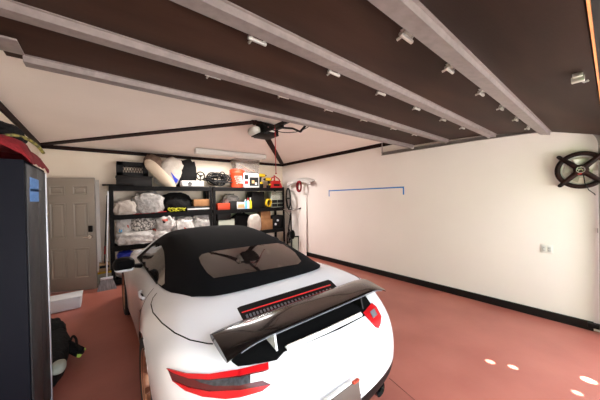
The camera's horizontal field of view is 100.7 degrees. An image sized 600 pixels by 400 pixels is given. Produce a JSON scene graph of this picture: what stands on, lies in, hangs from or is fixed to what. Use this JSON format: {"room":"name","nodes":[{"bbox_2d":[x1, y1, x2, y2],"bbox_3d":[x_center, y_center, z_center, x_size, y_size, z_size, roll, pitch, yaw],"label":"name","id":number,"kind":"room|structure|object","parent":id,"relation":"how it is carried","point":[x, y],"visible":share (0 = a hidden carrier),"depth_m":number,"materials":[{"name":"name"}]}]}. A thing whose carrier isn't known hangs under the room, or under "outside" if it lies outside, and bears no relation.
{"room":"garage","nodes":[
{"label":"garage","id":0,"kind":"room"},
{"bbox_2d":[0,111,39,167],"bbox_3d":[-2.726,0.189,1.977,0.120,3.000,6.931,-2,1,-39],"label":"wall","id":1,"kind":"structure","parent":0,"point":[34,149],"depth_m":3.91,"materials":[{"name":"paint"}]},
{"bbox_2d":[0,101,40,146],"bbox_3d":[-2.655,-1.032,1.966,0.030,0.115,6.810,-2,1,-39],"label":"trim","id":2,"kind":"structure","parent":1,"relation":"attached to","point":[3,109],"depth_m":3.18,"materials":[{"name":"black wood"}]},
{"bbox_2d":[40,120,256,145],"bbox_3d":[-2.757,-1.121,4.242,4.255,0.147,0.130,-1,0,9],"label":"trim","id":3,"kind":"structure","parent":1,"relation":"attached to","point":[242,122],"depth_m":4.18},
{"bbox_2d":[95,180,100,270],"bbox_3d":[-5.050,0.353,5.884,2.600,2.700,0.100,-2,1,-38],"label":"wall","id":4,"kind":"structure","parent":0,"point":[96,181],"depth_m":5.97,"materials":[{"name":"beige paint"}]},
{"bbox_2d":[39,148,282,269],"bbox_3d":[-2.709,0.151,6.339,5.630,3.000,0.120,-2,1,-38],"label":"wall","id":5,"kind":"structure","parent":0,"point":[60,163],"depth_m":5.25,"materials":[{"name":"paint"}]},
{"bbox_2d":[47,178,97,292],"bbox_3d":[-4.270,0.637,4.590,0.828,2.100,0.111,-1,1,-13],"label":"door","id":6,"kind":"structure","parent":5,"relation":"in","point":[71,202],"depth_m":4.61,"materials":[{"name":"beige paint"}]},
{"bbox_2d":[47,177,101,261],"bbox_3d":[-4.478,0.635,4.929,0.845,2.130,0.130,-2,1,-38],"label":"door frame","id":7,"kind":"structure","parent":5,"relation":"attached to","point":[47,177],"depth_m":5.13,"materials":[{"name":"paint"}]},
{"bbox_2d":[41,145,281,165],"bbox_3d":[-2.687,-1.054,6.270,5.430,0.075,0.030,-2,1,-38],"label":"trim","id":8,"kind":"structure","parent":5,"relation":"attached to","point":[57,147],"depth_m":5.57,"materials":[{"name":"black wood"}]},
{"bbox_2d":[0,50,382,163],"bbox_3d":[-0.615,-1.319,3.589,5.760,0.430,7.049,-2,1,-38],"label":"ceiling","id":9,"kind":"structure","parent":0,"point":[51,106],"depth_m":3.58,"materials":[{"name":"paint"}]},
{"bbox_2d":[194,148,265,159],"bbox_3d":[-1.588,-1.083,5.899,1.740,0.110,0.170,-2,1,-38],"label":"ceiling light","id":10,"kind":"object","parent":9,"relation":"attached to","point":[196,150],"visible":1,"depth_m":5.76,"materials":[{"name":"grey plastic"}]},
{"bbox_2d":[248,120,307,173],"bbox_3d":[0.349,-0.813,2.723,0.511,0.855,3.520,-2,1,-38],"label":"garage door opener","id":11,"kind":"object","parent":9,"relation":"attached to","point":[265,131],"visible":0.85,"depth_m":3.83,"materials":[{"name":"black plastic"}]},
{"bbox_2d":[248,126,259,135],"bbox_3d":[-0.724,-1.084,3.904,0.140,0.120,0.220,-2,1,-38],"label":"lamp","id":12,"kind":"object","parent":11,"relation":"attached to","point":[254,130],"depth_m":3.84,"materials":[{"name":"grey"}]},
{"bbox_2d":[50,256,599,399],"bbox_3d":[-0.947,1.695,4.063,5.900,0.120,8.040,-2,1,-38],"label":"floor","id":13,"kind":"structure","parent":0,"point":[447,346],"depth_m":2.64,"materials":[{"name":"red paint"}]},
{"bbox_2d":[0,158,52,399],"bbox_3d":[-2.027,0.720,1.629,0.472,1.915,0.678,-2,1,-38],"label":"tall cabinet","id":14,"kind":"object","parent":13,"relation":"on","point":[25,309],"visible":1,"depth_m":1.49,"materials":[{"name":"black metal"}]},
{"bbox_2d":[0,134,48,172],"bbox_3d":[-2.022,-0.302,1.616,0.469,0.190,0.678,-2,1,-38],"label":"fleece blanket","id":15,"kind":"object","parent":14,"relation":"on","point":[10,147],"visible":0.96,"depth_m":1.57,"materials":[{"name":"red fabric"}]},
{"bbox_2d":[0,121,27,143],"bbox_3d":[-2.061,-0.442,1.698,0.254,0.204,0.430,-2,1,-38],"label":"bag","id":16,"kind":"object","parent":15,"relation":"on","point":[5,127],"visible":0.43,"depth_m":1.68,"materials":[{"name":"black fabric"}]},
{"bbox_2d":[2,133,44,153],"bbox_3d":[-1.948,-0.389,1.722,0.035,0.128,0.633,-1,1,-23],"label":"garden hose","id":17,"kind":"object","parent":15,"relation":"on","point":[41,150],"visible":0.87,"depth_m":1.80,"materials":[{"name":"yellow rubber"}]},
{"bbox_2d":[50,290,82,313],"bbox_3d":[-3.675,1.596,3.875,0.435,0.193,0.315,-2,1,-38],"label":"storage bin","id":18,"kind":"object","parent":13,"relation":"on","point":[72,300],"visible":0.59,"depth_m":3.81,"materials":[{"name":"white plastic"}]},
{"bbox_2d":[51,318,85,386],"bbox_3d":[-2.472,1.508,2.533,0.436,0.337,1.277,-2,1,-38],"label":"backpack","id":19,"kind":"object","parent":13,"relation":"on","point":[63,345],"visible":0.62,"depth_m":2.49,"materials":[{"name":"black fabric"}]},
{"bbox_2d":[99,261,109,271],"bbox_3d":[-3.950,1.479,5.021,0.170,0.420,0.205,-2,1,-38],"label":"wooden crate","id":20,"kind":"object","parent":13,"relation":"on","point":[102,266],"visible":0.48,"depth_m":4.94,"materials":[{"name":"brown wood"}]},
{"bbox_2d":[98,270,110,285],"bbox_3d":[-3.815,1.544,4.901,0.340,0.285,0.035,-2,1,-38],"label":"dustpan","id":21,"kind":"object","parent":13,"relation":"on","point":[100,274],"visible":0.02,"depth_m":4.85,"materials":[{"name":"grey plastic"}]},
{"bbox_2d":[104,195,106,262],"bbox_3d":[-3.935,0.798,4.971,0.180,1.781,0.090,-2,1,-38],"label":"mop","id":22,"kind":"object","parent":13,"relation":"on","point":[106,195],"visible":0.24,"depth_m":5.00,"materials":[{"name":"white metal"}]},
{"bbox_2d":[97,191,116,291],"bbox_3d":[-3.657,0.760,4.676,0.290,1.851,0.122,-2,1,-38],"label":"push broom","id":23,"kind":"object","parent":13,"relation":"on","point":[106,283],"visible":1,"depth_m":4.68,"materials":[{"name":"silver metal"}]},
{"bbox_2d":[109,185,212,284],"bbox_3d":[-3.039,0.677,5.607,1.980,1.975,0.491,-2,1,-38],"label":"shelving unit","id":24,"kind":"object","parent":13,"relation":"on","point":[114,247],"visible":0.59,"depth_m":5.10,"materials":[{"name":"black metal"}]},
{"bbox_2d":[102,184,133,185],"bbox_3d":[-3.593,-0.293,4.913,0.500,0.036,0.036,-2,1,-38],"label":"tube","id":25,"kind":"object","parent":24,"relation":"on","point":[102,184],"visible":1,"depth_m":4.91,"materials":[{"name":"black plastic"}]},
{"bbox_2d":[113,200,136,214],"bbox_3d":[-3.532,0.144,5.029,0.406,0.292,0.330,-2,1,-38],"label":"sack","id":26,"kind":"object","parent":24,"relation":"on","point":[121,207],"visible":1,"depth_m":4.92,"materials":[{"name":"plastic"}]},
{"bbox_2d":[115,175,152,185],"bbox_3d":[-3.509,-0.387,5.261,0.637,0.214,0.390,-2,1,-38],"label":"tub","id":27,"kind":"object","parent":24,"relation":"on","point":[135,180],"visible":0.81,"depth_m":5.12,"materials":[{"name":"black plastic"}]},
{"bbox_2d":[116,161,147,175],"bbox_3d":[-3.538,-0.638,5.241,0.538,0.283,0.314,-2,1,-38],"label":"plastic crate","id":28,"kind":"object","parent":27,"relation":"on","point":[119,164],"visible":0.93,"depth_m":5.10,"materials":[{"name":"black plastic"}]},
{"bbox_2d":[115,230,153,245],"bbox_3d":[-3.416,0.761,5.205,0.776,0.281,0.474,-2,1,-38],"label":"trash bag","id":29,"kind":"object","parent":24,"relation":"on","point":[133,237],"visible":0.81,"depth_m":5.02,"materials":[{"name":"white plastic"}]},
{"bbox_2d":[115,219,131,233],"bbox_3d":[-3.620,0.490,5.117,0.293,0.393,0.330,-2,1,-38],"label":"trash bag","id":30,"kind":"object","parent":29,"relation":"on","point":[122,226],"visible":0.6,"depth_m":5.00,"materials":[{"name":"white plastic"}]},
{"bbox_2d":[130,218,155,230],"bbox_3d":[-3.350,0.477,5.307,0.581,0.346,0.344,-2,1,-38],"label":"patterned bag","id":31,"kind":"object","parent":29,"relation":"on","point":[144,224],"visible":0.57,"depth_m":5.18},
{"bbox_2d":[131,191,164,213],"bbox_3d":[-3.258,0.043,5.329,0.622,0.478,0.399,-2,1,-38],"label":"plastic bag","id":32,"kind":"object","parent":24,"relation":"on","point":[146,202],"visible":0.8,"depth_m":5.20,"materials":[{"name":"white plastic"}]},
{"bbox_2d":[144,159,175,186],"bbox_3d":[-3.039,-0.541,5.419,0.600,0.648,0.180,-2,1,-38],"label":"cushion","id":33,"kind":"object","parent":24,"relation":"on","point":[151,166],"visible":0.91,"depth_m":5.34,"materials":[{"name":"beige fabric"}]},
{"bbox_2d":[143,154,161,167],"bbox_3d":[-3.244,-0.819,5.474,0.400,0.393,0.236,-2,1,-38],"label":"paper bag","id":34,"kind":"object","parent":33,"relation":"on","point":[152,157],"visible":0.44,"depth_m":5.42,"materials":[{"name":"brown paper"}]},
{"bbox_2d":[151,227,171,239],"bbox_3d":[-3.067,0.735,5.474,0.512,0.314,0.446,-2,1,-38],"label":"trash bag","id":35,"kind":"object","parent":24,"relation":"on","point":[156,232],"visible":0.37,"depth_m":5.29,"materials":[{"name":"white plastic"}]},
{"bbox_2d":[155,216,175,229],"bbox_3d":[-2.961,0.470,5.479,0.462,0.340,0.322,-2,1,-38],"label":"trash bag","id":36,"kind":"object","parent":35,"relation":"on","point":[169,222],"visible":0.85,"depth_m":5.37,"materials":[{"name":"white plastic"}]},
{"bbox_2d":[153,157,183,186],"bbox_3d":[-2.997,-0.613,5.707,0.663,0.769,0.211,-2,1,-38],"label":"pillow","id":37,"kind":"object","parent":24,"relation":"on","point":[172,166],"visible":0.65,"depth_m":5.67,"materials":[{"name":"white fabric"}]},
{"bbox_2d":[168,207,185,211],"bbox_3d":[-2.758,0.212,5.574,0.390,0.103,0.076,-2,1,-38],"label":"strap","id":38,"kind":"object","parent":24,"relation":"on","point":[180,209],"visible":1,"depth_m":5.55,"materials":[{"name":"yellow fabric"}]},
{"bbox_2d":[172,216,193,230],"bbox_3d":[-2.715,0.599,5.758,0.524,0.567,0.390,-2,1,-38],"label":"trash bag","id":39,"kind":"object","parent":24,"relation":"on","point":[182,222],"visible":0.39,"depth_m":5.64,"materials":[{"name":"white plastic"}]},
{"bbox_2d":[176,159,196,186],"bbox_3d":[-2.735,-0.646,5.987,0.464,0.683,0.254,-2,1,-38],"label":"duffel bag","id":40,"kind":"object","parent":24,"relation":"on","point":[189,168],"visible":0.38,"depth_m":5.91,"materials":[{"name":"black fabric"}]},
{"bbox_2d":[180,180,203,186],"bbox_3d":[-2.539,-0.378,5.847,0.505,0.146,0.151,-2,1,-38],"label":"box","id":41,"kind":"object","parent":24,"relation":"on","point":[182,183],"visible":0.98,"depth_m":5.78,"materials":[{"name":"white cardboard"}]},
{"bbox_2d":[196,171,204,180],"bbox_3d":[-2.376,-0.556,5.924,0.218,0.249,0.065,-2,1,-38],"label":"wheel","id":42,"kind":"object","parent":41,"relation":"on","point":[200,176],"visible":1,"depth_m":5.91,"materials":[{"name":"black plastic"}]},
{"bbox_2d":[186,206,209,211],"bbox_3d":[-2.451,0.207,5.955,0.538,0.110,0.224,-2,1,-38],"label":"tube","id":43,"kind":"object","parent":24,"relation":"on","point":[192,208],"visible":0.85,"depth_m":5.86,"materials":[{"name":"white plastic"}]},
{"bbox_2d":[192,199,209,205],"bbox_3d":[-2.380,0.064,6.028,0.424,0.167,0.200,-2,1,-38],"label":"cardboard box","id":44,"kind":"object","parent":43,"relation":"on","point":[195,202],"visible":0.82,"depth_m":5.92,"materials":[{"name":"brown cardboard"}]},
{"bbox_2d":[191,215,209,226],"bbox_3d":[-2.408,0.582,6.049,0.577,0.585,0.382,-2,1,-38],"label":"clear bag","id":45,"kind":"object","parent":24,"relation":"on","point":[199,220],"visible":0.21,"depth_m":5.89,"materials":[{"name":"plastic"}]},
{"bbox_3d":[-3.522,1.401,5.175,0.537,0.307,0.419,-2,1,-38],"label":"trash bag","id":46,"kind":"object","parent":24,"relation":"on","visible":0},
{"bbox_2d":[117,250,132,257],"bbox_3d":[-3.561,1.130,5.074,0.297,0.219,0.284,-2,1,-38],"label":"bag","id":47,"kind":"object","parent":46,"relation":"on","point":[126,253],"visible":0.48,"depth_m":5.00,"materials":[{"name":"blue"}]},
{"bbox_2d":[206,186,284,242],"bbox_3d":[-1.421,0.633,6.890,2.110,1.975,0.494,-2,1,-38],"label":"shelving unit","id":48,"kind":"object","parent":13,"relation":"on","point":[214,188],"depth_m":6.70,"materials":[{"name":"black metal"}]},
{"bbox_2d":[204,172,232,185],"bbox_3d":[-2.088,-0.538,6.367,0.710,0.360,0.348,-2,1,-38],"label":"heap","id":49,"kind":"object","parent":48,"relation":"on","point":[215,175],"visible":0.98,"depth_m":6.28,"materials":[{"name":"black plastic"}]},
{"bbox_2d":[216,203,229,209],"bbox_3d":[-1.964,0.165,6.331,0.314,0.168,0.160,-2,1,-38],"label":"box","id":50,"kind":"object","parent":48,"relation":"on","point":[219,206],"visible":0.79,"depth_m":6.26,"materials":[{"name":"red cardboard"}]},
{"bbox_2d":[216,218,234,224],"bbox_3d":[-1.936,0.674,6.407,0.421,0.378,0.250,-2,1,-38],"label":"paper stack","id":51,"kind":"object","parent":48,"relation":"on","point":[220,222],"visible":0.24,"depth_m":6.30,"materials":[{"name":"white paper"}]},
{"bbox_2d":[216,213,230,220],"bbox_3d":[-1.970,0.413,6.350,0.354,0.202,0.200,-2,1,-38],"label":"box","id":52,"kind":"object","parent":51,"relation":"on","point":[218,216],"visible":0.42,"depth_m":6.26,"materials":[{"name":"black plastic"}]},
{"bbox_2d":[221,194,238,202],"bbox_3d":[-1.844,0.037,6.584,0.498,0.410,0.213,-2,1,-38],"label":"shopping bag","id":53,"kind":"object","parent":48,"relation":"on","point":[228,197],"visible":0.54,"depth_m":6.49,"materials":[{"name":"grey plastic"}]},
{"bbox_2d":[229,201,236,209],"bbox_3d":[-1.763,0.136,6.492,0.182,0.215,0.160,-2,1,-38],"label":"box","id":54,"kind":"object","parent":48,"relation":"on","point":[233,204],"visible":0.74,"depth_m":6.42,"materials":[{"name":"black"}]},
{"bbox_2d":[229,172,243,186],"bbox_3d":[-1.679,-0.532,6.589,0.379,0.405,0.362,-2,1,-38],"label":"bucket","id":55,"kind":"object","parent":48,"relation":"on","point":[237,177],"visible":0.94,"depth_m":6.44,"materials":[{"name":"orange plastic"}]},
{"bbox_2d":[229,169,244,171],"bbox_3d":[-1.685,-0.774,6.596,0.407,0.106,0.267,-2,1,-38],"label":"lid","id":56,"kind":"object","parent":55,"relation":"in","point":[230,170],"visible":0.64,"depth_m":6.48,"materials":[{"name":"orange"}]},
{"bbox_2d":[231,213,248,225],"bbox_3d":[-1.619,0.598,6.757,0.657,0.507,0.309,-2,1,-38],"label":"sack","id":57,"kind":"object","parent":48,"relation":"on","point":[239,218],"visible":0.32,"depth_m":6.63,"materials":[{"name":"black fabric"}]},
{"bbox_2d":[237,202,244,208],"bbox_3d":[-1.595,0.148,6.597,0.222,0.183,0.163,-2,1,-38],"label":"carton","id":58,"kind":"object","parent":48,"relation":"on","point":[240,205],"visible":0.78,"depth_m":6.53,"materials":[{"name":"white cardboard"}]},
{"bbox_2d":[243,172,258,187],"bbox_3d":[-1.418,-0.542,6.911,0.480,0.409,0.310,-2,1,-38],"label":"carton","id":59,"kind":"object","parent":48,"relation":"on","point":[249,179],"visible":0.76,"depth_m":6.79,"materials":[{"name":"white cardboard"}]},
{"bbox_2d":[231,157,259,160],"bbox_3d":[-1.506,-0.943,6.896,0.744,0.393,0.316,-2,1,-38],"label":"lid","id":60,"kind":"object","parent":59,"relation":"on","point":[234,158],"visible":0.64,"depth_m":6.83,"materials":[{"name":"beige plastic"}]},
{"bbox_2d":[242,167,254,172],"bbox_3d":[-1.441,-0.833,6.947,0.358,0.138,0.160,-2,1,-38],"label":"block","id":61,"kind":"object","parent":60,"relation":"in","point":[243,168],"visible":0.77,"depth_m":6.88,"materials":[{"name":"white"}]},
{"bbox_2d":[247,214,260,230],"bbox_3d":[-1.252,0.609,6.792,0.388,0.470,0.227,-2,1,-38],"label":"bag","id":62,"kind":"object","parent":48,"relation":"on","point":[254,220],"visible":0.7,"depth_m":6.70,"materials":[{"name":"white plastic"}]},
{"bbox_2d":[247,192,264,207],"bbox_3d":[-1.232,-0.004,6.999,0.396,0.463,0.348,-2,1,-38],"label":"tool case","id":63,"kind":"object","parent":48,"relation":"on","point":[257,198],"visible":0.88,"depth_m":6.89,"materials":[{"name":"black plastic"}]},
{"bbox_2d":[259,174,266,187],"bbox_3d":[-1.067,-0.548,7.066,0.272,0.404,0.125,-2,1,-38],"label":"drill","id":64,"kind":"object","parent":48,"relation":"on","point":[260,175],"visible":0.91,"depth_m":7.00,"materials":[{"name":"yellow plastic"}]},
{"bbox_2d":[261,219,272,229],"bbox_3d":[-1.033,0.695,7.106,0.422,0.288,0.260,-2,1,-38],"label":"cardboard box","id":65,"kind":"object","parent":48,"relation":"on","point":[266,224],"visible":0.5,"depth_m":7.01,"materials":[{"name":"brown cardboard"}]},
{"bbox_2d":[257,211,270,219],"bbox_3d":[-1.025,0.433,7.076,0.313,0.231,0.200,-2,1,-38],"label":"cardboard box","id":66,"kind":"object","parent":65,"relation":"on","point":[264,215],"visible":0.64,"depth_m":6.99,"materials":[{"name":"brown cardboard"}]},
{"bbox_2d":[263,178,270,187],"bbox_3d":[-0.944,-0.497,7.163,0.241,0.296,0.125,-2,1,-38],"label":"drill","id":67,"kind":"object","parent":48,"relation":"on","point":[268,180],"visible":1,"depth_m":7.15,"materials":[{"name":"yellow plastic"}]},
{"bbox_2d":[267,192,282,207],"bbox_3d":[-0.744,-0.016,7.370,0.395,0.463,0.275,-2,1,-38],"label":"drawer organizer","id":68,"kind":"object","parent":48,"relation":"on","point":[276,197],"visible":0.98,"depth_m":7.26,"materials":[{"name":"grey plastic"}]},
{"bbox_2d":[270,175,281,187],"bbox_3d":[-0.736,-0.542,7.338,0.400,0.374,0.200,-2,1,-38],"label":"jack stand","id":69,"kind":"object","parent":48,"relation":"on","point":[274,184],"visible":0.98,"depth_m":7.27,"materials":[{"name":"red metal"}]},
{"bbox_2d":[271,215,282,228],"bbox_3d":[-0.727,0.640,7.362,0.386,0.379,0.280,-2,1,-38],"label":"amplifier","id":70,"kind":"object","parent":48,"relation":"on","point":[277,220],"visible":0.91,"depth_m":7.26,"materials":[{"name":"black plastic"}]},
{"bbox_2d":[113,225,393,399],"bbox_3d":[-1.076,1.010,3.206,2.104,1.323,4.543,-2,1,-43],"label":"sports car","id":71,"kind":"object","parent":13,"relation":"on","point":[220,312],"visible":1,"depth_m":1.67,"materials":[{"name":"white paint"}]},
{"bbox_2d":[113,257,134,270],"bbox_3d":[-1.908,0.695,2.692,0.198,0.152,0.150,-2,1,-39],"label":"mirror","id":72,"kind":"object","parent":71,"relation":"attached to","point":[122,263],"depth_m":2.64,"materials":[{"name":"black plastic"}]},
{"bbox_2d":[117,260,131,270],"bbox_3d":[-1.861,0.694,2.635,0.130,0.090,0.010,-2,1,-39],"label":"mirror glass","id":73,"kind":"object","parent":71,"relation":"on","point":[122,265],"depth_m":2.63,"materials":[{"name":"black"}]},
{"bbox_2d":[166,362,270,398],"bbox_3d":[-0.420,0.914,1.297,0.427,0.102,0.422,-2,1,-38],"label":"tail light","id":74,"kind":"object","parent":71,"relation":"attached to","point":[191,380],"depth_m":1.25,"materials":[{"name":"red plastic"}]},
{"bbox_2d":[237,280,336,319],"bbox_3d":[-0.014,0.765,1.876,0.912,0.081,0.256,-2,1,-38],"label":"grille","id":75,"kind":"object","parent":71,"relation":"attached to","point":[265,306],"depth_m":1.83,"materials":[{"name":"black plastic"}]},
{"bbox_2d":[363,303,381,327],"bbox_3d":[0.562,0.876,1.881,0.117,0.099,0.210,-1,1,35],"label":"tail light","id":76,"kind":"object","parent":71,"relation":"attached to","point":[371,312],"depth_m":1.86,"materials":[{"name":"red plastic"}]},
{"bbox_2d":[361,360,392,399],"bbox_3d":[0.103,1.319,1.757,1.821,0.229,0.732,-2,1,-39],"label":"car bumper","id":77,"kind":"object","parent":71,"relation":"attached to","point":[377,389],"depth_m":1.67,"materials":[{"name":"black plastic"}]},
{"bbox_2d":[280,188,300,246],"bbox_3d":[-0.204,0.608,7.361,0.604,1.959,0.791,-1,1,10],"label":"bicycle","id":78,"kind":"object","parent":13,"relation":"on","point":[292,233],"visible":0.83,"depth_m":7.23,"materials":[{"name":"black metal"}]},
{"bbox_2d":[292,236,298,250],"bbox_3d":[-0.137,1.318,7.244,0.230,0.545,0.040,-1,0,-6],"label":"framed panel","id":79,"kind":"object","parent":13,"relation":"on","point":[295,242],"visible":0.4,"depth_m":7.24,"materials":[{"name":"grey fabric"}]},
{"bbox_2d":[298,195,306,255],"bbox_3d":[0.069,0.725,7.138,0.076,1.720,0.360,-2,1,-38],"label":"panel","id":80,"kind":"object","parent":13,"relation":"on","point":[302,199],"visible":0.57,"depth_m":7.11,"materials":[{"name":"paint"}]},
{"bbox_2d":[282,132,599,331],"bbox_3d":[1.581,0.071,5.400,0.120,3.000,6.929,-2,1,-38],"label":"wall","id":81,"kind":"structure","parent":0,"point":[475,216],"depth_m":3.91,"materials":[{"name":"paint"}]},
{"bbox_2d":[256,121,283,164],"bbox_3d":[-0.613,-1.179,5.946,0.115,0.150,4.111,-1,0,1],"label":"trim","id":82,"kind":"structure","parent":81,"relation":"attached to","point":[269,142],"depth_m":5.77,"materials":[{"name":"black wood"}]},
{"bbox_2d":[287,178,314,186],"bbox_3d":[0.011,-0.521,7.102,0.186,0.240,1.040,-2,1,-38],"label":"hanger","id":83,"kind":"object","parent":81,"relation":"attached to","point":[304,180],"visible":0.95,"depth_m":6.88,"materials":[{"name":"grey plastic"}]},
{"bbox_2d":[296,181,301,191],"bbox_3d":[-0.024,-0.379,6.937,0.082,0.331,0.211,-2,1,-38],"label":"loop","id":84,"kind":"object","parent":83,"relation":"hanging from","point":[298,182],"visible":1,"depth_m":6.93,"materials":[{"name":"red plastic"}]},
{"bbox_2d":[282,143,391,165],"bbox_3d":[1.404,-1.131,5.460,0.030,0.075,6.389,-2,1,-38],"label":"trim","id":85,"kind":"structure","parent":81,"relation":"attached to","point":[379,144],"depth_m":6.00,"materials":[{"name":"black wood"}]},
{"bbox_2d":[329,186,403,195],"bbox_3d":[1.366,-0.175,5.564,0.002,0.158,2.030,-2,1,-38],"label":"tape","id":86,"kind":"object","parent":81,"relation":"attached to","point":[403,186],"visible":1,"depth_m":5.38,"materials":[{"name":"blue"}]},
{"bbox_2d":[307,252,593,330],"bbox_3d":[1.478,1.520,5.466,0.022,0.105,6.439,-2,1,-38],"label":"baseboard","id":87,"kind":"structure","parent":81,"relation":"attached to","point":[573,321],"depth_m":3.86,"materials":[{"name":"black wood"}]},
{"bbox_2d":[381,132,599,329],"bbox_3d":[2.594,0.183,3.953,0.100,2.700,2.876,-2,1,-38],"label":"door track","id":88,"kind":"object","parent":81,"relation":"attached to","point":[590,324],"visible":0.66,"depth_m":3.70,"materials":[{"name":"metal"}]},
{"bbox_2d":[0,0,599,148],"bbox_3d":[0.841,-0.813,2.141,4.895,0.346,2.304,-2,1,-38],"label":"overhead garage door","id":89,"kind":"structure","parent":88,"relation":"attached to","point":[403,73],"depth_m":1.43,"materials":[{"name":"metal"}]},
{"bbox_2d":[541,244,552,253],"bbox_3d":[3.223,0.641,3.247,0.012,0.110,0.115,-2,1,-38],"label":"wall outlet","id":90,"kind":"object","parent":81,"relation":"attached to","point":[544,248],"visible":1,"depth_m":3.24,"materials":[{"name":"white plastic"}]},
{"bbox_2d":[554,151,599,194],"bbox_3d":[3.349,-0.316,2.960,0.131,0.527,0.445,-2,1,-38],"label":"wall fan","id":91,"kind":"object","parent":81,"relation":"attached to","point":[583,168],"visible":1,"depth_m":2.96,"materials":[{"name":"grey plastic"}]},
{"bbox_3d":[-2.853,0.251,5.880,0.620,0.040,0.300,-2,1,-38],"label":"tray","id":92,"kind":"object","parent":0,"visible":0},
{"bbox_2d":[162,192,191,211],"bbox_3d":[-2.868,0.047,5.770,0.672,0.448,0.363,-2,1,-38],"label":"bag","id":93,"kind":"object","parent":92,"relation":"on","point":[172,200],"visible":0.69,"depth_m":5.63,"materials":[{"name":"black fabric"}]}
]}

